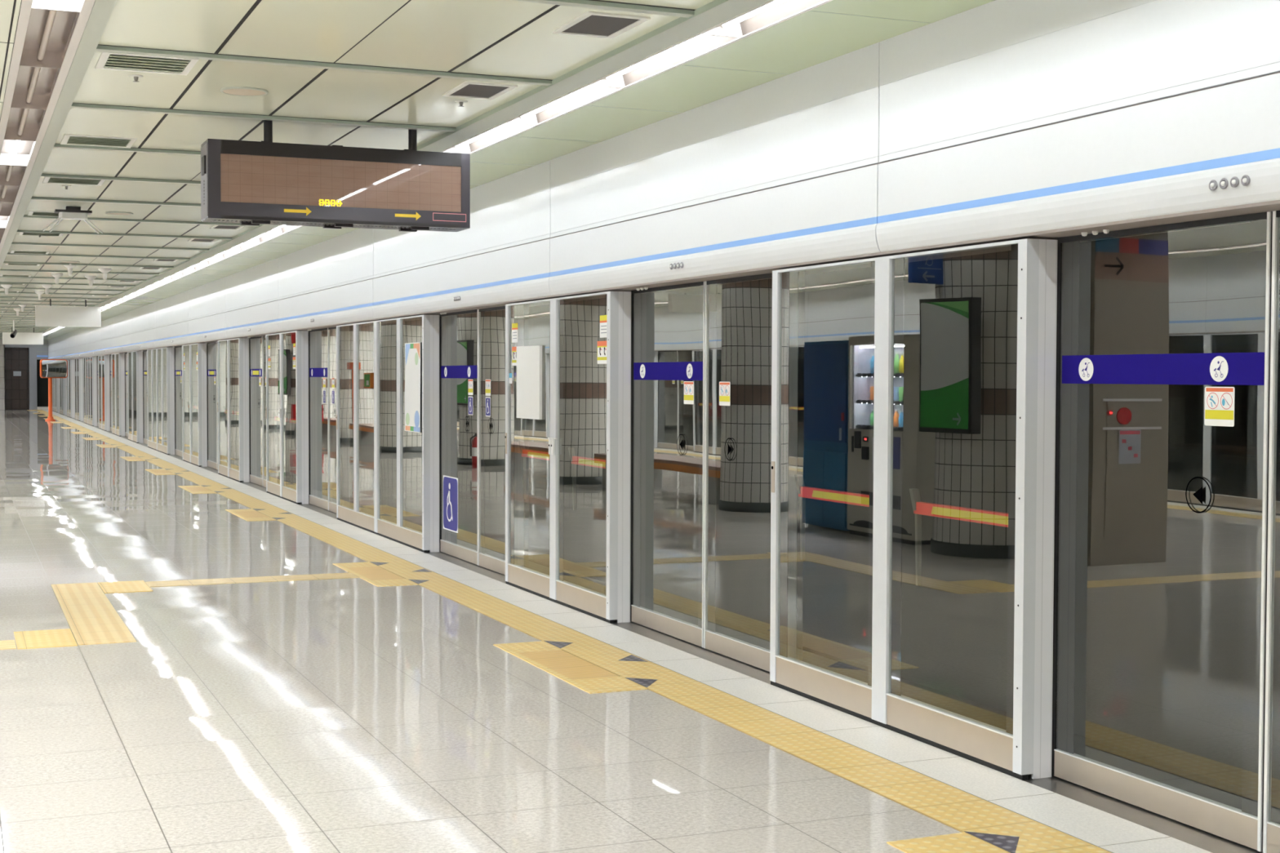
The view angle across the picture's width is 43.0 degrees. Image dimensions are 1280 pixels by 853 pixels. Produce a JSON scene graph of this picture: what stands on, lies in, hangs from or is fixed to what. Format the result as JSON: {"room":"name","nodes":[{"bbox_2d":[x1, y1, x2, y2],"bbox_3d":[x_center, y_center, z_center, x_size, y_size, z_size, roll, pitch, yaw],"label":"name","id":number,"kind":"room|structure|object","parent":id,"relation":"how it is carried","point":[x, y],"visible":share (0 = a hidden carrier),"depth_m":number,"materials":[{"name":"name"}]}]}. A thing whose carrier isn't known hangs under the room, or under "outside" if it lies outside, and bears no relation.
{"room":"metro station","nodes":[
{"label":"metro station","id":0,"kind":"room"},
{"bbox_2d":[0,0,22,120],"bbox_3d":[-11.961,-2.642,30.755,14.150,0.300,80.100,-1,2,-23],"label":"ceiling slab","id":1,"kind":"structure","parent":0,"point":[21,0],"depth_m":7.66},
{"bbox_2d":[440,123,537,154],"bbox_3d":[-0.925,-1.764,9.779,0.212,0.080,1.300,-1,2,-23],"label":"light fixture","id":2,"kind":"object","parent":1,"relation":"attached to","point":[503,131],"visible":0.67,"depth_m":9.90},
{"bbox_2d":[502,84,625,125],"bbox_3d":[-0.421,-1.725,8.581,0.212,0.080,1.300,-1,2,-23],"label":"light fixture","id":3,"kind":"object","parent":1,"relation":"attached to","point":[584,95],"visible":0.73,"depth_m":8.68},
{"bbox_2d":[585,34,742,88],"bbox_3d":[0.083,-1.687,7.384,0.212,0.080,1.300,-1,2,-23],"label":"light fixture","id":4,"kind":"object","parent":1,"relation":"attached to","point":[695,46],"visible":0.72,"depth_m":7.45,"materials":[{"name":"plastic"}]},
{"bbox_2d":[0,339,48,409],"bbox_3d":[-29.452,-2.230,67.310,10.250,3.100,0.804,-1,2,-23],"label":"wall","id":5,"kind":"structure","parent":0,"point":[28,391],"depth_m":68.73,"materials":[{"name":"paint"}]},
{"bbox_2d":[262,225,301,234],"bbox_3d":[-3.446,-1.958,15.767,0.212,0.080,1.300,-1,2,-23],"label":"light fixture","id":6,"kind":"object","parent":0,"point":[280,229],"visible":0.39,"depth_m":16.18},
{"bbox_2d":[0,0,714,339],"bbox_3d":[-14.403,-2.446,30.253,8.455,0.077,81.058,-1,2,-23],"label":"ceiling","id":7,"kind":"structure","parent":0,"point":[509,38],"depth_m":8.20,"materials":[{"name":"metal"}]},
{"bbox_2d":[0,227,9,238],"bbox_3d":[-6.499,-1.986,16.369,0.256,0.080,1.280,-1,2,-23],"label":"light fixture","id":8,"kind":"object","parent":7,"relation":"attached to","point":[3,231],"visible":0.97,"depth_m":16.79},
{"bbox_2d":[0,215,13,228],"bbox_3d":[-6.003,-1.948,15.190,0.256,0.080,1.280,-1,2,-23],"label":"light fixture","id":9,"kind":"object","parent":7,"relation":"attached to","point":[6,222],"visible":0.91,"depth_m":15.65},
{"bbox_2d":[0,201,19,216],"bbox_3d":[-5.506,-1.910,14.011,0.256,0.080,1.280,-1,2,-23],"label":"light fixture","id":10,"kind":"object","parent":7,"relation":"attached to","point":[6,209],"visible":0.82,"depth_m":14.45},
{"bbox_2d":[0,185,25,202],"bbox_3d":[-5.010,-1.872,12.832,0.256,0.080,1.280,-1,2,-23],"label":"light fixture","id":11,"kind":"object","parent":7,"relation":"attached to","point":[8,193],"visible":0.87,"depth_m":13.22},
{"bbox_2d":[9,320,17,337],"bbox_3d":[-16.866,-2.617,43.801,0.129,0.480,0.358,0,2,-9],"label":"security camera","id":12,"kind":"object","parent":7,"relation":"hanging from","point":[13,334],"visible":1,"depth_m":43.78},
{"bbox_2d":[0,274,31,276],"bbox_3d":[-9.160,-2.211,23.863,0.420,0.009,0.430,-1,2,-23],"label":"ceiling vent","id":13,"kind":"object","parent":7,"relation":"in","point":[1,275],"visible":1,"depth_m":23.78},
{"bbox_2d":[0,164,32,186],"bbox_3d":[-4.513,-1.834,11.653,0.256,0.080,1.280,-1,2,-23],"label":"light fixture","id":14,"kind":"object","parent":7,"relation":"attached to","point":[10,175],"visible":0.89,"depth_m":12.05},
{"bbox_2d":[0,139,41,166],"bbox_3d":[-4.017,-1.796,10.473,0.256,0.080,1.280,-1,2,-23],"label":"light fixture","id":15,"kind":"object","parent":7,"relation":"attached to","point":[15,153],"visible":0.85,"depth_m":10.82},
{"bbox_2d":[2,327,43,344],"bbox_3d":[-19.143,-2.810,50.466,1.180,0.530,0.160,-1,2,-23],"label":"hanging sign","id":16,"kind":"object","parent":7,"relation":"hanging from","point":[21,338],"visible":0.8,"depth_m":50.41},
{"bbox_2d":[0,106,53,142],"bbox_3d":[-3.520,-1.758,9.294,0.256,0.080,1.280,-1,2,-23],"label":"light fixture","id":17,"kind":"object","parent":7,"relation":"attached to","point":[15,123],"visible":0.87,"depth_m":9.55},
{"bbox_2d":[10,249,49,254],"bbox_3d":[-7.225,-2.062,19.267,0.420,0.009,0.430,-1,2,-23],"label":"ceiling vent","id":18,"kind":"object","parent":7,"relation":"in","point":[11,251],"visible":1,"depth_m":19.24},
{"bbox_2d":[3,65,69,111],"bbox_3d":[-3.024,-1.720,8.115,0.256,0.080,1.280,-1,2,-23],"label":"light fixture","id":19,"kind":"object","parent":7,"relation":"attached to","point":[27,86],"visible":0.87,"depth_m":8.32,"materials":[{"name":"metal"}]},
{"bbox_2d":[18,232,62,236],"bbox_3d":[-6.162,-1.980,16.742,0.420,0.009,0.430,-1,2,-23],"label":"ceiling vent","id":20,"kind":"object","parent":7,"relation":"in","point":[20,233],"visible":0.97,"depth_m":16.78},
{"bbox_2d":[27,210,58,217],"bbox_3d":[-5.290,-1.913,14.671,0.420,0.009,0.430,-1,2,-23],"label":"ceiling vent","id":21,"kind":"object","parent":7,"relation":"in","point":[35,213],"visible":0.58,"depth_m":14.63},
{"bbox_2d":[41,284,52,293],"bbox_3d":[-9.584,-2.216,26.287,0.170,0.150,0.170,-1,2,-23],"label":"antenna","id":22,"kind":"object","parent":7,"relation":"hanging from","point":[46,286],"visible":0.98,"depth_m":26.25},
{"bbox_2d":[10,7,89,69],"bbox_3d":[-2.527,-1.681,6.936,0.256,0.080,1.280,-1,2,-23],"label":"light fixture","id":23,"kind":"object","parent":7,"relation":"attached to","point":[44,38],"visible":0.97,"depth_m":7.09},
{"bbox_2d":[50,272,63,284],"bbox_3d":[-8.361,-2.121,23.332,0.170,0.150,0.170,-1,2,-23],"label":"antenna","id":24,"kind":"object","parent":7,"relation":"hanging from","point":[56,276],"visible":1,"depth_m":23.30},
{"bbox_2d":[20,0,95,13],"bbox_3d":[-2.031,-1.643,5.757,0.256,0.080,1.280,-1,2,-23],"label":"light fixture","id":25,"kind":"object","parent":7,"relation":"attached to","point":[77,6],"visible":1,"depth_m":6.33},
{"bbox_2d":[35,298,101,327],"bbox_3d":[-11.046,-2.194,31.426,1.190,0.530,0.160,-1,2,-23],"label":"hanging sign","id":26,"kind":"object","parent":7,"relation":"hanging from","point":[45,316],"visible":0.94,"depth_m":31.35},
{"bbox_2d":[63,263,76,275],"bbox_3d":[-7.471,-2.056,21.320,0.170,0.150,0.170,-1,2,-23],"label":"antenna","id":27,"kind":"object","parent":7,"relation":"hanging from","point":[69,267],"visible":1,"depth_m":21.29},
{"bbox_2d":[42,206,102,234],"bbox_3d":[-4.918,-1.789,14.100,0.499,0.220,0.180,-1,2,-23],"label":"router","id":28,"kind":"object","parent":7,"relation":"hanging from","point":[70,212],"visible":1,"depth_m":14.04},
{"bbox_2d":[42,177,104,186],"bbox_3d":[-4.227,-1.832,12.146,0.420,0.009,0.430,-1,2,-23],"label":"ceiling vent","id":29,"kind":"object","parent":7,"relation":"in","point":[46,180],"visible":0.88,"depth_m":12.17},
{"bbox_2d":[84,275,97,286],"bbox_3d":[-8.065,-2.137,23.890,0.170,0.150,0.170,-1,2,-23],"label":"antenna","id":30,"kind":"object","parent":7,"relation":"hanging from","point":[91,278],"visible":1,"depth_m":23.86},
{"bbox_2d":[60,133,137,148],"bbox_3d":[-3.355,-1.765,10.075,0.420,0.009,0.430,-1,2,-23],"label":"ceiling vent","id":31,"kind":"object","parent":7,"relation":"in","point":[72,140],"visible":1,"depth_m":10.06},
{"bbox_2d":[97,268,111,279],"bbox_3d":[-7.320,-2.084,22.251,0.170,0.150,0.170,-1,2,-23],"label":"antenna","id":32,"kind":"object","parent":7,"relation":"hanging from","point":[104,271],"visible":1,"depth_m":22.22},
{"bbox_2d":[105,211,133,215],"bbox_3d":[-4.663,-1.907,14.572,0.240,0.012,0.240,-1,2,-23],"label":"ceiling speaker","id":33,"kind":"object","parent":7,"relation":"attached to","point":[117,213],"visible":1,"depth_m":14.52,"materials":[{"name":"plastic"}]},
{"bbox_2d":[128,74,142,82],"bbox_3d":[-2.439,-1.683,7.874,0.068,0.030,0.068,-1,2,-23],"label":"sprinkler","id":34,"kind":"object","parent":7,"relation":"attached to","point":[135,77],"visible":1,"depth_m":7.87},
{"bbox_2d":[94,51,199,75],"bbox_3d":[-2.292,-1.683,7.551,0.420,0.009,0.430,-1,2,-23],"label":"ceiling vent","id":35,"kind":"object","parent":7,"relation":"in","point":[107,60],"visible":0.98,"depth_m":7.54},
{"bbox_2d":[186,238,217,242],"bbox_3d":[-4.685,-1.998,17.434,0.270,0.007,0.420,-1,2,-23],"label":"ceiling vent","id":36,"kind":"object","parent":7,"relation":"in","point":[191,239],"visible":0.79,"depth_m":17.48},
{"bbox_2d":[191,239,214,241],"bbox_3d":[-4.685,-2.000,17.433,0.214,0.003,0.362,-1,2,-23],"label":"grille","id":37,"kind":"object","parent":36,"relation":"attached to","point":[193,240],"depth_m":17.48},
{"bbox_2d":[209,225,244,229],"bbox_3d":[-4.034,-1.948,15.887,0.270,0.007,0.420,-1,2,-23],"label":"ceiling vent","id":38,"kind":"object","parent":7,"relation":"in","point":[219,227],"visible":0.74,"depth_m":15.92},
{"bbox_2d":[213,225,239,228],"bbox_3d":[-4.033,-1.950,15.886,0.214,0.003,0.362,-1,2,-23],"label":"grille","id":39,"kind":"object","parent":38,"relation":"attached to","point":[215,226],"depth_m":15.90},
{"bbox_2d":[220,86,268,96],"bbox_3d":[-2.014,-1.704,8.280,0.240,0.012,0.240,-1,2,-23],"label":"ceiling speaker","id":40,"kind":"object","parent":7,"relation":"attached to","point":[234,91],"visible":1,"depth_m":8.25,"materials":[{"name":"plastic"}]},
{"bbox_2d":[200,120,470,231],"bbox_3d":[-1.745,-1.452,9.373,1.515,0.609,0.270,-1,2,-23],"label":"led sign","id":41,"kind":"object","parent":7,"relation":"hanging from","point":[267,181],"visible":0.95,"depth_m":9.24,"materials":[{"name":"metal"}]},
{"bbox_2d":[0,0,769,339],"bbox_3d":[-11.267,-2.457,31.053,2.347,0.076,80.100,-1,2,-23],"label":"frame","id":42,"kind":"object","parent":7,"relation":"attached to","point":[690,23],"visible":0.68,"depth_m":8.61,"materials":[{"name":"metal"}]},
{"bbox_2d":[441,81,517,99],"bbox_3d":[-0.815,-1.701,8.242,0.270,0.007,0.420,-1,2,-23],"label":"ceiling vent","id":43,"kind":"object","parent":7,"relation":"in","point":[473,90],"visible":1,"depth_m":8.23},
{"bbox_2d":[451,84,507,97],"bbox_3d":[-0.815,-1.703,8.241,0.214,0.003,0.362,-1,2,-23],"label":"grille","id":44,"kind":"object","parent":43,"relation":"attached to","point":[462,91],"depth_m":8.25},
{"bbox_2d":[551,11,650,38],"bbox_3d":[-0.164,-1.651,6.695,0.270,0.007,0.420,-1,2,-23],"label":"ceiling vent","id":45,"kind":"object","parent":7,"relation":"in","point":[589,24],"visible":1,"depth_m":6.69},
{"bbox_2d":[562,14,639,35],"bbox_3d":[-0.163,-1.653,6.694,0.214,0.003,0.362,-1,2,-23],"label":"grille","id":46,"kind":"object","parent":45,"relation":"attached to","point":[588,24],"depth_m":6.70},
{"bbox_2d":[0,409,961,852],"bbox_3d":[-13.801,0.649,30.086,9.412,0.250,80.100,-1,2,-23],"label":"floor","id":47,"kind":"structure","parent":0,"point":[348,715],"depth_m":6.92,"materials":[{"name":"tile"}]},
{"bbox_2d":[40,359,67,420],"bbox_3d":[-19.020,-1.185,52.682,0.320,1.985,0.960,2,2,37],"label":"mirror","id":48,"kind":"object","parent":47,"relation":"on","point":[50,369],"visible":1,"depth_m":52.57,"materials":[{"name":"orange paint"}]},
{"bbox_2d":[120,456,158,461],"bbox_3d":[-8.889,0.572,28.988,0.585,0.005,1.510,-1,2,-23],"label":"tactile patch","id":49,"kind":"object","parent":47,"relation":"on","point":[127,458],"visible":1,"depth_m":28.76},
{"bbox_2d":[145,468,190,475],"bbox_3d":[-7.264,0.697,25.128,0.585,0.005,1.510,-1,2,-23],"label":"tactile patch","id":50,"kind":"object","parent":47,"relation":"on","point":[157,472],"visible":1,"depth_m":24.94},
{"bbox_2d":[0,573,359,649],"bbox_3d":[-5.022,1.182,9.707,7.250,0.004,2.810,-1,2,-23],"label":"tactile paving","id":51,"kind":"object","parent":47,"relation":"on","point":[91,618],"visible":1,"depth_m":10.35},
{"bbox_2d":[177,485,231,493],"bbox_3d":[-5.658,0.820,21.314,0.585,0.005,1.510,-1,2,-23],"label":"tactile patch","id":52,"kind":"object","parent":47,"relation":"on","point":[193,489],"visible":1,"depth_m":21.23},
{"bbox_2d":[225,508,292,521],"bbox_3d":[-4.048,0.944,17.491,0.585,0.005,1.510,-1,2,-23],"label":"tactile patch","id":53,"kind":"object","parent":47,"relation":"on","point":[248,514],"visible":1,"depth_m":17.41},
{"bbox_2d":[332,561,431,586],"bbox_3d":[-1.884,1.110,12.350,0.585,0.005,1.510,-1,2,-23],"label":"tactile patch","id":54,"kind":"object","parent":47,"relation":"on","point":[370,572],"visible":1,"depth_m":12.23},
{"bbox_2d":[35,409,1113,852],"bbox_3d":[-9.875,0.489,31.734,0.304,0.014,80.100,-1,2,-23],"label":"tactile strip","id":55,"kind":"object","parent":47,"relation":"on","point":[957,809],"visible":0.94,"depth_m":7.22,"materials":[{"name":"tile"}]},
{"bbox_2d":[493,640,657,693],"bbox_3d":[-0.259,1.235,8.490,0.585,0.005,1.510,-1,2,-23],"label":"tactile patch","id":56,"kind":"object","parent":47,"relation":"on","point":[591,678],"visible":1,"depth_m":8.35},
{"bbox_2d":[42,409,1212,852],"bbox_3d":[-9.602,0.488,31.849,0.300,0.012,80.100,-1,2,-23],"label":"platform edge","id":57,"kind":"object","parent":47,"relation":"on","point":[1103,829],"visible":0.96,"depth_m":7.24,"materials":[{"name":"tile"}]},
{"bbox_2d":[886,831,1019,852],"bbox_3d":[1.353,1.359,4.662,0.585,0.005,1.510,-1,2,-23],"label":"tactile patch","id":58,"kind":"object","parent":47,"relation":"on","point":[960,842],"visible":1,"depth_m":5.22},
{"bbox_2d":[43,0,995,340],"bbox_3d":[-9.718,-2.463,31.705,0.602,0.061,80.100,-1,2,-23],"label":"ceiling","id":59,"kind":"structure","parent":0,"point":[834,28],"depth_m":8.03,"materials":[{"name":"paint"}]},
{"bbox_2d":[139,285,161,289],"bbox_3d":[-7.984,-2.306,26.545,0.212,0.080,1.300,-1,2,-23],"label":"light fixture","id":60,"kind":"object","parent":59,"relation":"attached to","point":[148,287],"visible":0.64,"depth_m":27.09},
{"bbox_2d":[148,280,171,285],"bbox_3d":[-7.480,-2.267,25.348,0.212,0.080,1.300,-1,2,-23],"label":"light fixture","id":61,"kind":"object","parent":59,"relation":"attached to","point":[160,282],"visible":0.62,"depth_m":25.85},
{"bbox_2d":[157,276,182,281],"bbox_3d":[-6.976,-2.228,24.150,0.212,0.080,1.300,-1,2,-23],"label":"light fixture","id":62,"kind":"object","parent":59,"relation":"attached to","point":[167,278],"visible":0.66,"depth_m":24.63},
{"bbox_2d":[168,271,194,276],"bbox_3d":[-6.472,-2.190,22.953,0.212,0.080,1.300,-1,2,-23],"label":"light fixture","id":63,"kind":"object","parent":59,"relation":"attached to","point":[180,273],"visible":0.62,"depth_m":23.37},
{"bbox_2d":[180,265,207,271],"bbox_3d":[-5.967,-2.151,21.755,0.212,0.080,1.300,-1,2,-23],"label":"light fixture","id":64,"kind":"object","parent":59,"relation":"attached to","point":[193,268],"visible":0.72,"depth_m":22.12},
{"bbox_2d":[192,258,222,266],"bbox_3d":[-5.463,-2.112,20.557,0.212,0.080,1.300,-1,2,-23],"label":"light fixture","id":65,"kind":"object","parent":59,"relation":"attached to","point":[207,262],"visible":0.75,"depth_m":20.90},
{"bbox_2d":[207,251,239,259],"bbox_3d":[-4.959,-2.074,19.360,0.212,0.080,1.300,-1,2,-23],"label":"light fixture","id":66,"kind":"object","parent":59,"relation":"attached to","point":[223,255],"visible":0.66,"depth_m":19.68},
{"bbox_2d":[223,243,259,252],"bbox_3d":[-4.455,-2.035,18.162,0.212,0.080,1.300,-1,2,-23],"label":"light fixture","id":67,"kind":"object","parent":59,"relation":"attached to","point":[240,247],"visible":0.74,"depth_m":18.46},
{"bbox_2d":[240,233,282,244],"bbox_3d":[-3.950,-1.996,16.965,0.212,0.080,1.300,-1,2,-23],"label":"light fixture","id":68,"kind":"object","parent":59,"relation":"attached to","point":[260,238],"visible":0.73,"depth_m":17.25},
{"bbox_2d":[697,0,832,38],"bbox_3d":[0.588,-1.648,6.186,0.212,0.080,1.300,-1,2,-23],"label":"light fixture","id":69,"kind":"object","parent":59,"relation":"attached to","point":[771,13],"visible":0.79,"depth_m":6.56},
{"bbox_2d":[48,0,1279,359],"bbox_3d":[-9.307,-2.018,31.892,0.386,0.959,80.100,-1,2,-23],"label":"wall","id":70,"kind":"structure","parent":0,"point":[997,121],"depth_m":7.00,"materials":[{"name":"white metal"}]},
{"bbox_2d":[97,356,98,426],"bbox_3d":[-15.482,-1.005,46.579,0.037,2.014,1.110,-1,2,-23],"label":"sliding door","id":71,"kind":"structure","parent":70,"relation":"in","point":[97,357],"depth_m":46.98,"materials":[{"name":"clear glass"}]},
{"bbox_2d":[110,355,111,431],"bbox_3d":[-13.847,-0.879,42.696,0.037,2.014,1.060,-1,2,-23],"label":"sliding door","id":72,"kind":"structure","parent":70,"relation":"in","point":[110,355],"depth_m":43.00,"materials":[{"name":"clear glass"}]},
{"bbox_2d":[124,352,128,436],"bbox_3d":[-12.241,-0.756,38.882,0.037,2.014,1.060,-1,2,-23],"label":"sliding door","id":73,"kind":"structure","parent":70,"relation":"in","point":[126,353],"depth_m":39.14,"materials":[{"name":"grey metal"}]},
{"bbox_2d":[142,350,147,444],"bbox_3d":[-10.633,-0.632,35.064,0.037,2.014,1.070,-1,2,-23],"label":"sliding door","id":74,"kind":"structure","parent":70,"relation":"in","point":[144,352],"depth_m":35.22,"materials":[{"name":"grey metal"}]},
{"bbox_2d":[174,346,182,457],"bbox_3d":[-8.477,-0.467,29.942,0.037,2.014,1.110,-1,2,-23],"label":"sliding door","id":75,"kind":"structure","parent":70,"relation":"in","point":[178,350],"depth_m":29.96,"materials":[{"name":"glass"}]},
{"bbox_2d":[206,342,217,469],"bbox_3d":[-6.842,-0.341,26.058,0.037,2.014,1.060,-1,2,-23],"label":"sliding door","id":76,"kind":"structure","parent":70,"relation":"in","point":[211,346],"depth_m":26.07,"materials":[{"name":"clear glass"}]},
{"bbox_2d":[216,342,217,470],"bbox_3d":[-6.428,-0.309,25.075,0.037,2.014,1.064,-1,2,-23],"label":"sliding door","id":77,"kind":"structure","parent":70,"relation":"in","point":[216,342],"depth_m":25.54,"materials":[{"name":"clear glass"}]},
{"bbox_2d":[248,336,262,486],"bbox_3d":[-5.236,-0.218,22.245,0.037,2.014,1.060,-1,2,-23],"label":"sliding door","id":78,"kind":"structure","parent":70,"relation":"in","point":[255,343],"depth_m":22.25,"materials":[{"name":"grey metal"}]},
{"bbox_2d":[262,335,266,487],"bbox_3d":[-4.822,-0.186,21.261,0.037,2.014,1.064,-1,2,-23],"label":"sliding door","id":79,"kind":"structure","parent":70,"relation":"in","point":[264,337],"depth_m":21.66,"materials":[{"name":"grey metal"}]},
{"bbox_2d":[308,328,328,510],"bbox_3d":[-3.629,-0.095,18.426,0.037,2.014,1.070,-1,2,-23],"label":"sliding door","id":80,"kind":"structure","parent":70,"relation":"in","point":[317,338],"depth_m":18.44,"materials":[{"name":"glass"}]},
{"bbox_2d":[328,325,353,513],"bbox_3d":[-3.211,-0.062,17.433,0.037,2.014,1.074,-1,2,-23],"label":"sliding door","id":81,"kind":"structure","parent":70,"relation":"in","point":[331,331],"depth_m":17.67,"materials":[{"name":"grey metal"}]},
{"bbox_2d":[440,309,478,565],"bbox_3d":[-1.472,0.071,13.304,0.037,2.014,1.110,-1,2,-23],"label":"sliding door","id":82,"kind":"structure","parent":70,"relation":"in","point":[448,485],"depth_m":13.46,"materials":[{"name":"grey metal"}]},
{"bbox_2d":[478,304,528,574],"bbox_3d":[-1.038,0.104,12.274,0.037,2.014,1.114,-1,2,-23],"label":"sliding door","id":83,"kind":"structure","parent":70,"relation":"in","point":[491,562],"depth_m":12.70,"materials":[{"name":"grey metal"}]},
{"bbox_2d":[630,281,705,647],"bbox_3d":[0.163,0.197,9.421,0.037,2.014,1.060,-1,2,-23],"label":"sliding door","id":84,"kind":"structure","parent":70,"relation":"in","point":[692,633],"depth_m":9.51,"materials":[{"name":"grey metal"}]},
{"bbox_2d":[669,262,683,269],"bbox_3d":[0.197,-0.873,8.826,0.016,0.032,0.171,-1,2,-23],"label":"indicator lights","id":85,"kind":"object","parent":70,"relation":"attached to","point":[677,265],"visible":1,"depth_m":8.81},
{"bbox_2d":[703,271,804,671],"bbox_3d":[0.577,0.228,8.437,0.037,2.014,1.064,-1,2,-23],"label":"sliding door","id":86,"kind":"structure","parent":70,"relation":"in","point":[750,654],"depth_m":8.82,"materials":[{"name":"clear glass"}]},
{"bbox_2d":[1081,229,1109,236],"bbox_3d":[1.618,-0.688,5.783,0.022,0.014,0.142,-1,2,-23],"label":"sensor","id":87,"kind":"object","parent":70,"relation":"attached to","point":[1105,231],"visible":1,"depth_m":5.77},
{"bbox_2d":[1051,211,1272,852],"bbox_3d":[1.771,0.320,5.600,0.037,2.014,1.075,-1,2,-23],"label":"sliding door","id":88,"kind":"structure","parent":70,"relation":"in","point":[1244,826],"depth_m":5.43,"materials":[{"name":"grey metal"}]},
{"bbox_2d":[1208,174,1250,190],"bbox_3d":[1.809,-0.749,4.998,0.016,0.032,0.171,-1,2,-23],"label":"indicator lights","id":89,"kind":"object","parent":70,"relation":"attached to","point":[1245,180],"visible":1,"depth_m":4.99},
{"bbox_2d":[1262,210,1279,852],"bbox_3d":[2.192,0.352,4.603,0.037,2.014,1.079,-1,2,-23],"label":"sliding door","id":90,"kind":"structure","parent":70,"relation":"in","point":[1271,828],"depth_m":5.08,"materials":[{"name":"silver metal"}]},
{"bbox_2d":[174,222,1250,809],"bbox_3d":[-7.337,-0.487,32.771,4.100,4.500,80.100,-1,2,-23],"label":"glass pane","id":91,"kind":"structure","parent":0,"point":[1160,596],"depth_m":13.85,"materials":[{"name":"glass"}]},
{"bbox_2d":[57,412,1262,852],"bbox_3d":[-9.305,0.511,31.975,0.344,0.059,80.100,-1,2,-23],"label":"sill","id":92,"kind":"structure","parent":91,"relation":"attached to","point":[1197,837],"depth_m":5.95,"materials":[{"name":"metal"}]},
{"bbox_2d":[52,377,59,412],"bbox_3d":[-23.446,-1.602,65.258,0.145,2.012,3.420,-1,2,-23],"label":"screen panel","id":93,"kind":"object","parent":92,"relation":"on","point":[55,381],"visible":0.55,"depth_m":64.14,"materials":[{"name":"silver metal"}]},
{"bbox_2d":[59,377,66,415],"bbox_3d":[-21.532,-1.455,60.712,0.145,2.012,2.030,-1,2,-23],"label":"screen panel","id":94,"kind":"object","parent":92,"relation":"on","point":[63,392],"visible":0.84,"depth_m":59.82,"materials":[{"name":"silver metal"}]},
{"bbox_2d":[66,359,74,417],"bbox_3d":[-19.926,-1.332,56.898,0.145,2.012,2.030,-1,2,-23],"label":"screen panel","id":95,"kind":"object","parent":92,"relation":"on","point":[70,378],"visible":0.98,"depth_m":55.99,"materials":[{"name":"silver metal"}]},
{"bbox_2d":[74,358,83,421],"bbox_3d":[-18.320,-1.208,53.084,0.145,2.012,2.030,-1,2,-23],"label":"screen panel","id":96,"kind":"object","parent":92,"relation":"on","point":[78,362],"visible":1,"depth_m":52.19,"materials":[{"name":"silver metal"}]},
{"bbox_2d":[83,356,97,426],"bbox_3d":[-16.441,-1.064,48.621,0.145,2.012,3.420,-1,2,-23],"label":"screen panel","id":97,"kind":"object","parent":92,"relation":"on","point":[90,363],"visible":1,"depth_m":47.75,"materials":[{"name":"silver metal"}]},
{"bbox_2d":[97,355,110,431],"bbox_3d":[-14.527,-0.917,44.075,0.145,2.012,2.030,-1,2,-23],"label":"screen panel","id":98,"kind":"object","parent":92,"relation":"on","point":[104,376],"visible":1,"depth_m":43.36,"materials":[{"name":"silver metal"}]},
{"bbox_2d":[111,353,124,436],"bbox_3d":[-12.921,-0.794,40.261,0.145,2.012,2.030,-1,2,-23],"label":"screen panel","id":99,"kind":"object","parent":92,"relation":"on","point":[117,360],"visible":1,"depth_m":39.60,"materials":[{"name":"silver metal"}]},
{"bbox_2d":[127,351,143,443],"bbox_3d":[-11.316,-0.670,36.447,0.145,2.012,2.030,-1,2,-23],"label":"screen panel","id":100,"kind":"object","parent":92,"relation":"on","point":[135,358],"visible":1,"depth_m":35.85,"materials":[{"name":"glass"}]},
{"bbox_2d":[146,346,174,454],"bbox_3d":[-9.436,-0.526,31.983,0.145,2.012,3.420,-1,2,-23],"label":"screen panel","id":101,"kind":"object","parent":92,"relation":"on","point":[161,361],"visible":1,"depth_m":31.43,"materials":[{"name":"glass"}]},
{"bbox_2d":[182,342,207,466],"bbox_3d":[-7.522,-0.379,27.437,0.145,2.012,2.030,-1,2,-23],"label":"screen panel","id":102,"kind":"object","parent":92,"relation":"on","point":[194,393],"visible":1,"depth_m":26.93,"materials":[{"name":"glass"}]},
{"bbox_2d":[217,337,249,482],"bbox_3d":[-5.917,-0.256,23.623,0.145,2.012,2.030,-1,2,-23],"label":"screen panel","id":103,"kind":"object","parent":92,"relation":"on","point":[233,354],"visible":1,"depth_m":23.18,"materials":[{"name":"silver metal"}]},
{"bbox_2d":[265,330,308,504],"bbox_3d":[-4.317,-0.133,19.807,0.159,2.012,2.030,-1,2,-23],"label":"screen panel","id":104,"kind":"object","parent":92,"relation":"on","point":[286,409],"visible":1,"depth_m":19.39,"materials":[{"name":"glass"}]},
{"bbox_2d":[336,315,439,552],"bbox_3d":[-2.432,0.012,15.346,0.145,2.012,3.420,-1,2,-23],"label":"screen panel","id":105,"kind":"object","parent":92,"relation":"on","point":[428,539],"visible":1,"depth_m":15.01,"materials":[{"name":"silver metal"}]},
{"bbox_2d":[404,342,420,432],"bbox_3d":[-1.972,-0.339,14.089,0.001,0.772,0.535,-1,2,-23],"label":"poster","id":106,"kind":"object","parent":105,"relation":"attached to","point":[412,350],"visible":1,"depth_m":14.08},
{"bbox_2d":[505,291,631,623],"bbox_3d":[-0.524,0.159,10.797,0.159,2.012,2.030,-1,2,-23],"label":"screen panel","id":107,"kind":"object","parent":92,"relation":"on","point":[615,352],"visible":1,"depth_m":10.66,"materials":[{"name":"silver metal"}]},
{"bbox_2d":[516,345,542,419],"bbox_3d":[-0.765,-0.304,11.219,0.020,0.502,0.490,-1,2,-23],"label":"poster","id":108,"kind":"object","parent":107,"relation":"attached to","point":[529,358],"visible":1,"depth_m":11.18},
{"bbox_2d":[769,238,1057,780],"bbox_3d":[1.088,0.282,6.986,0.145,2.012,2.030,-1,2,-23],"label":"screen panel","id":109,"kind":"object","parent":92,"relation":"on","point":[1021,750],"visible":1,"depth_m":6.83,"materials":[{"name":"silver metal"}]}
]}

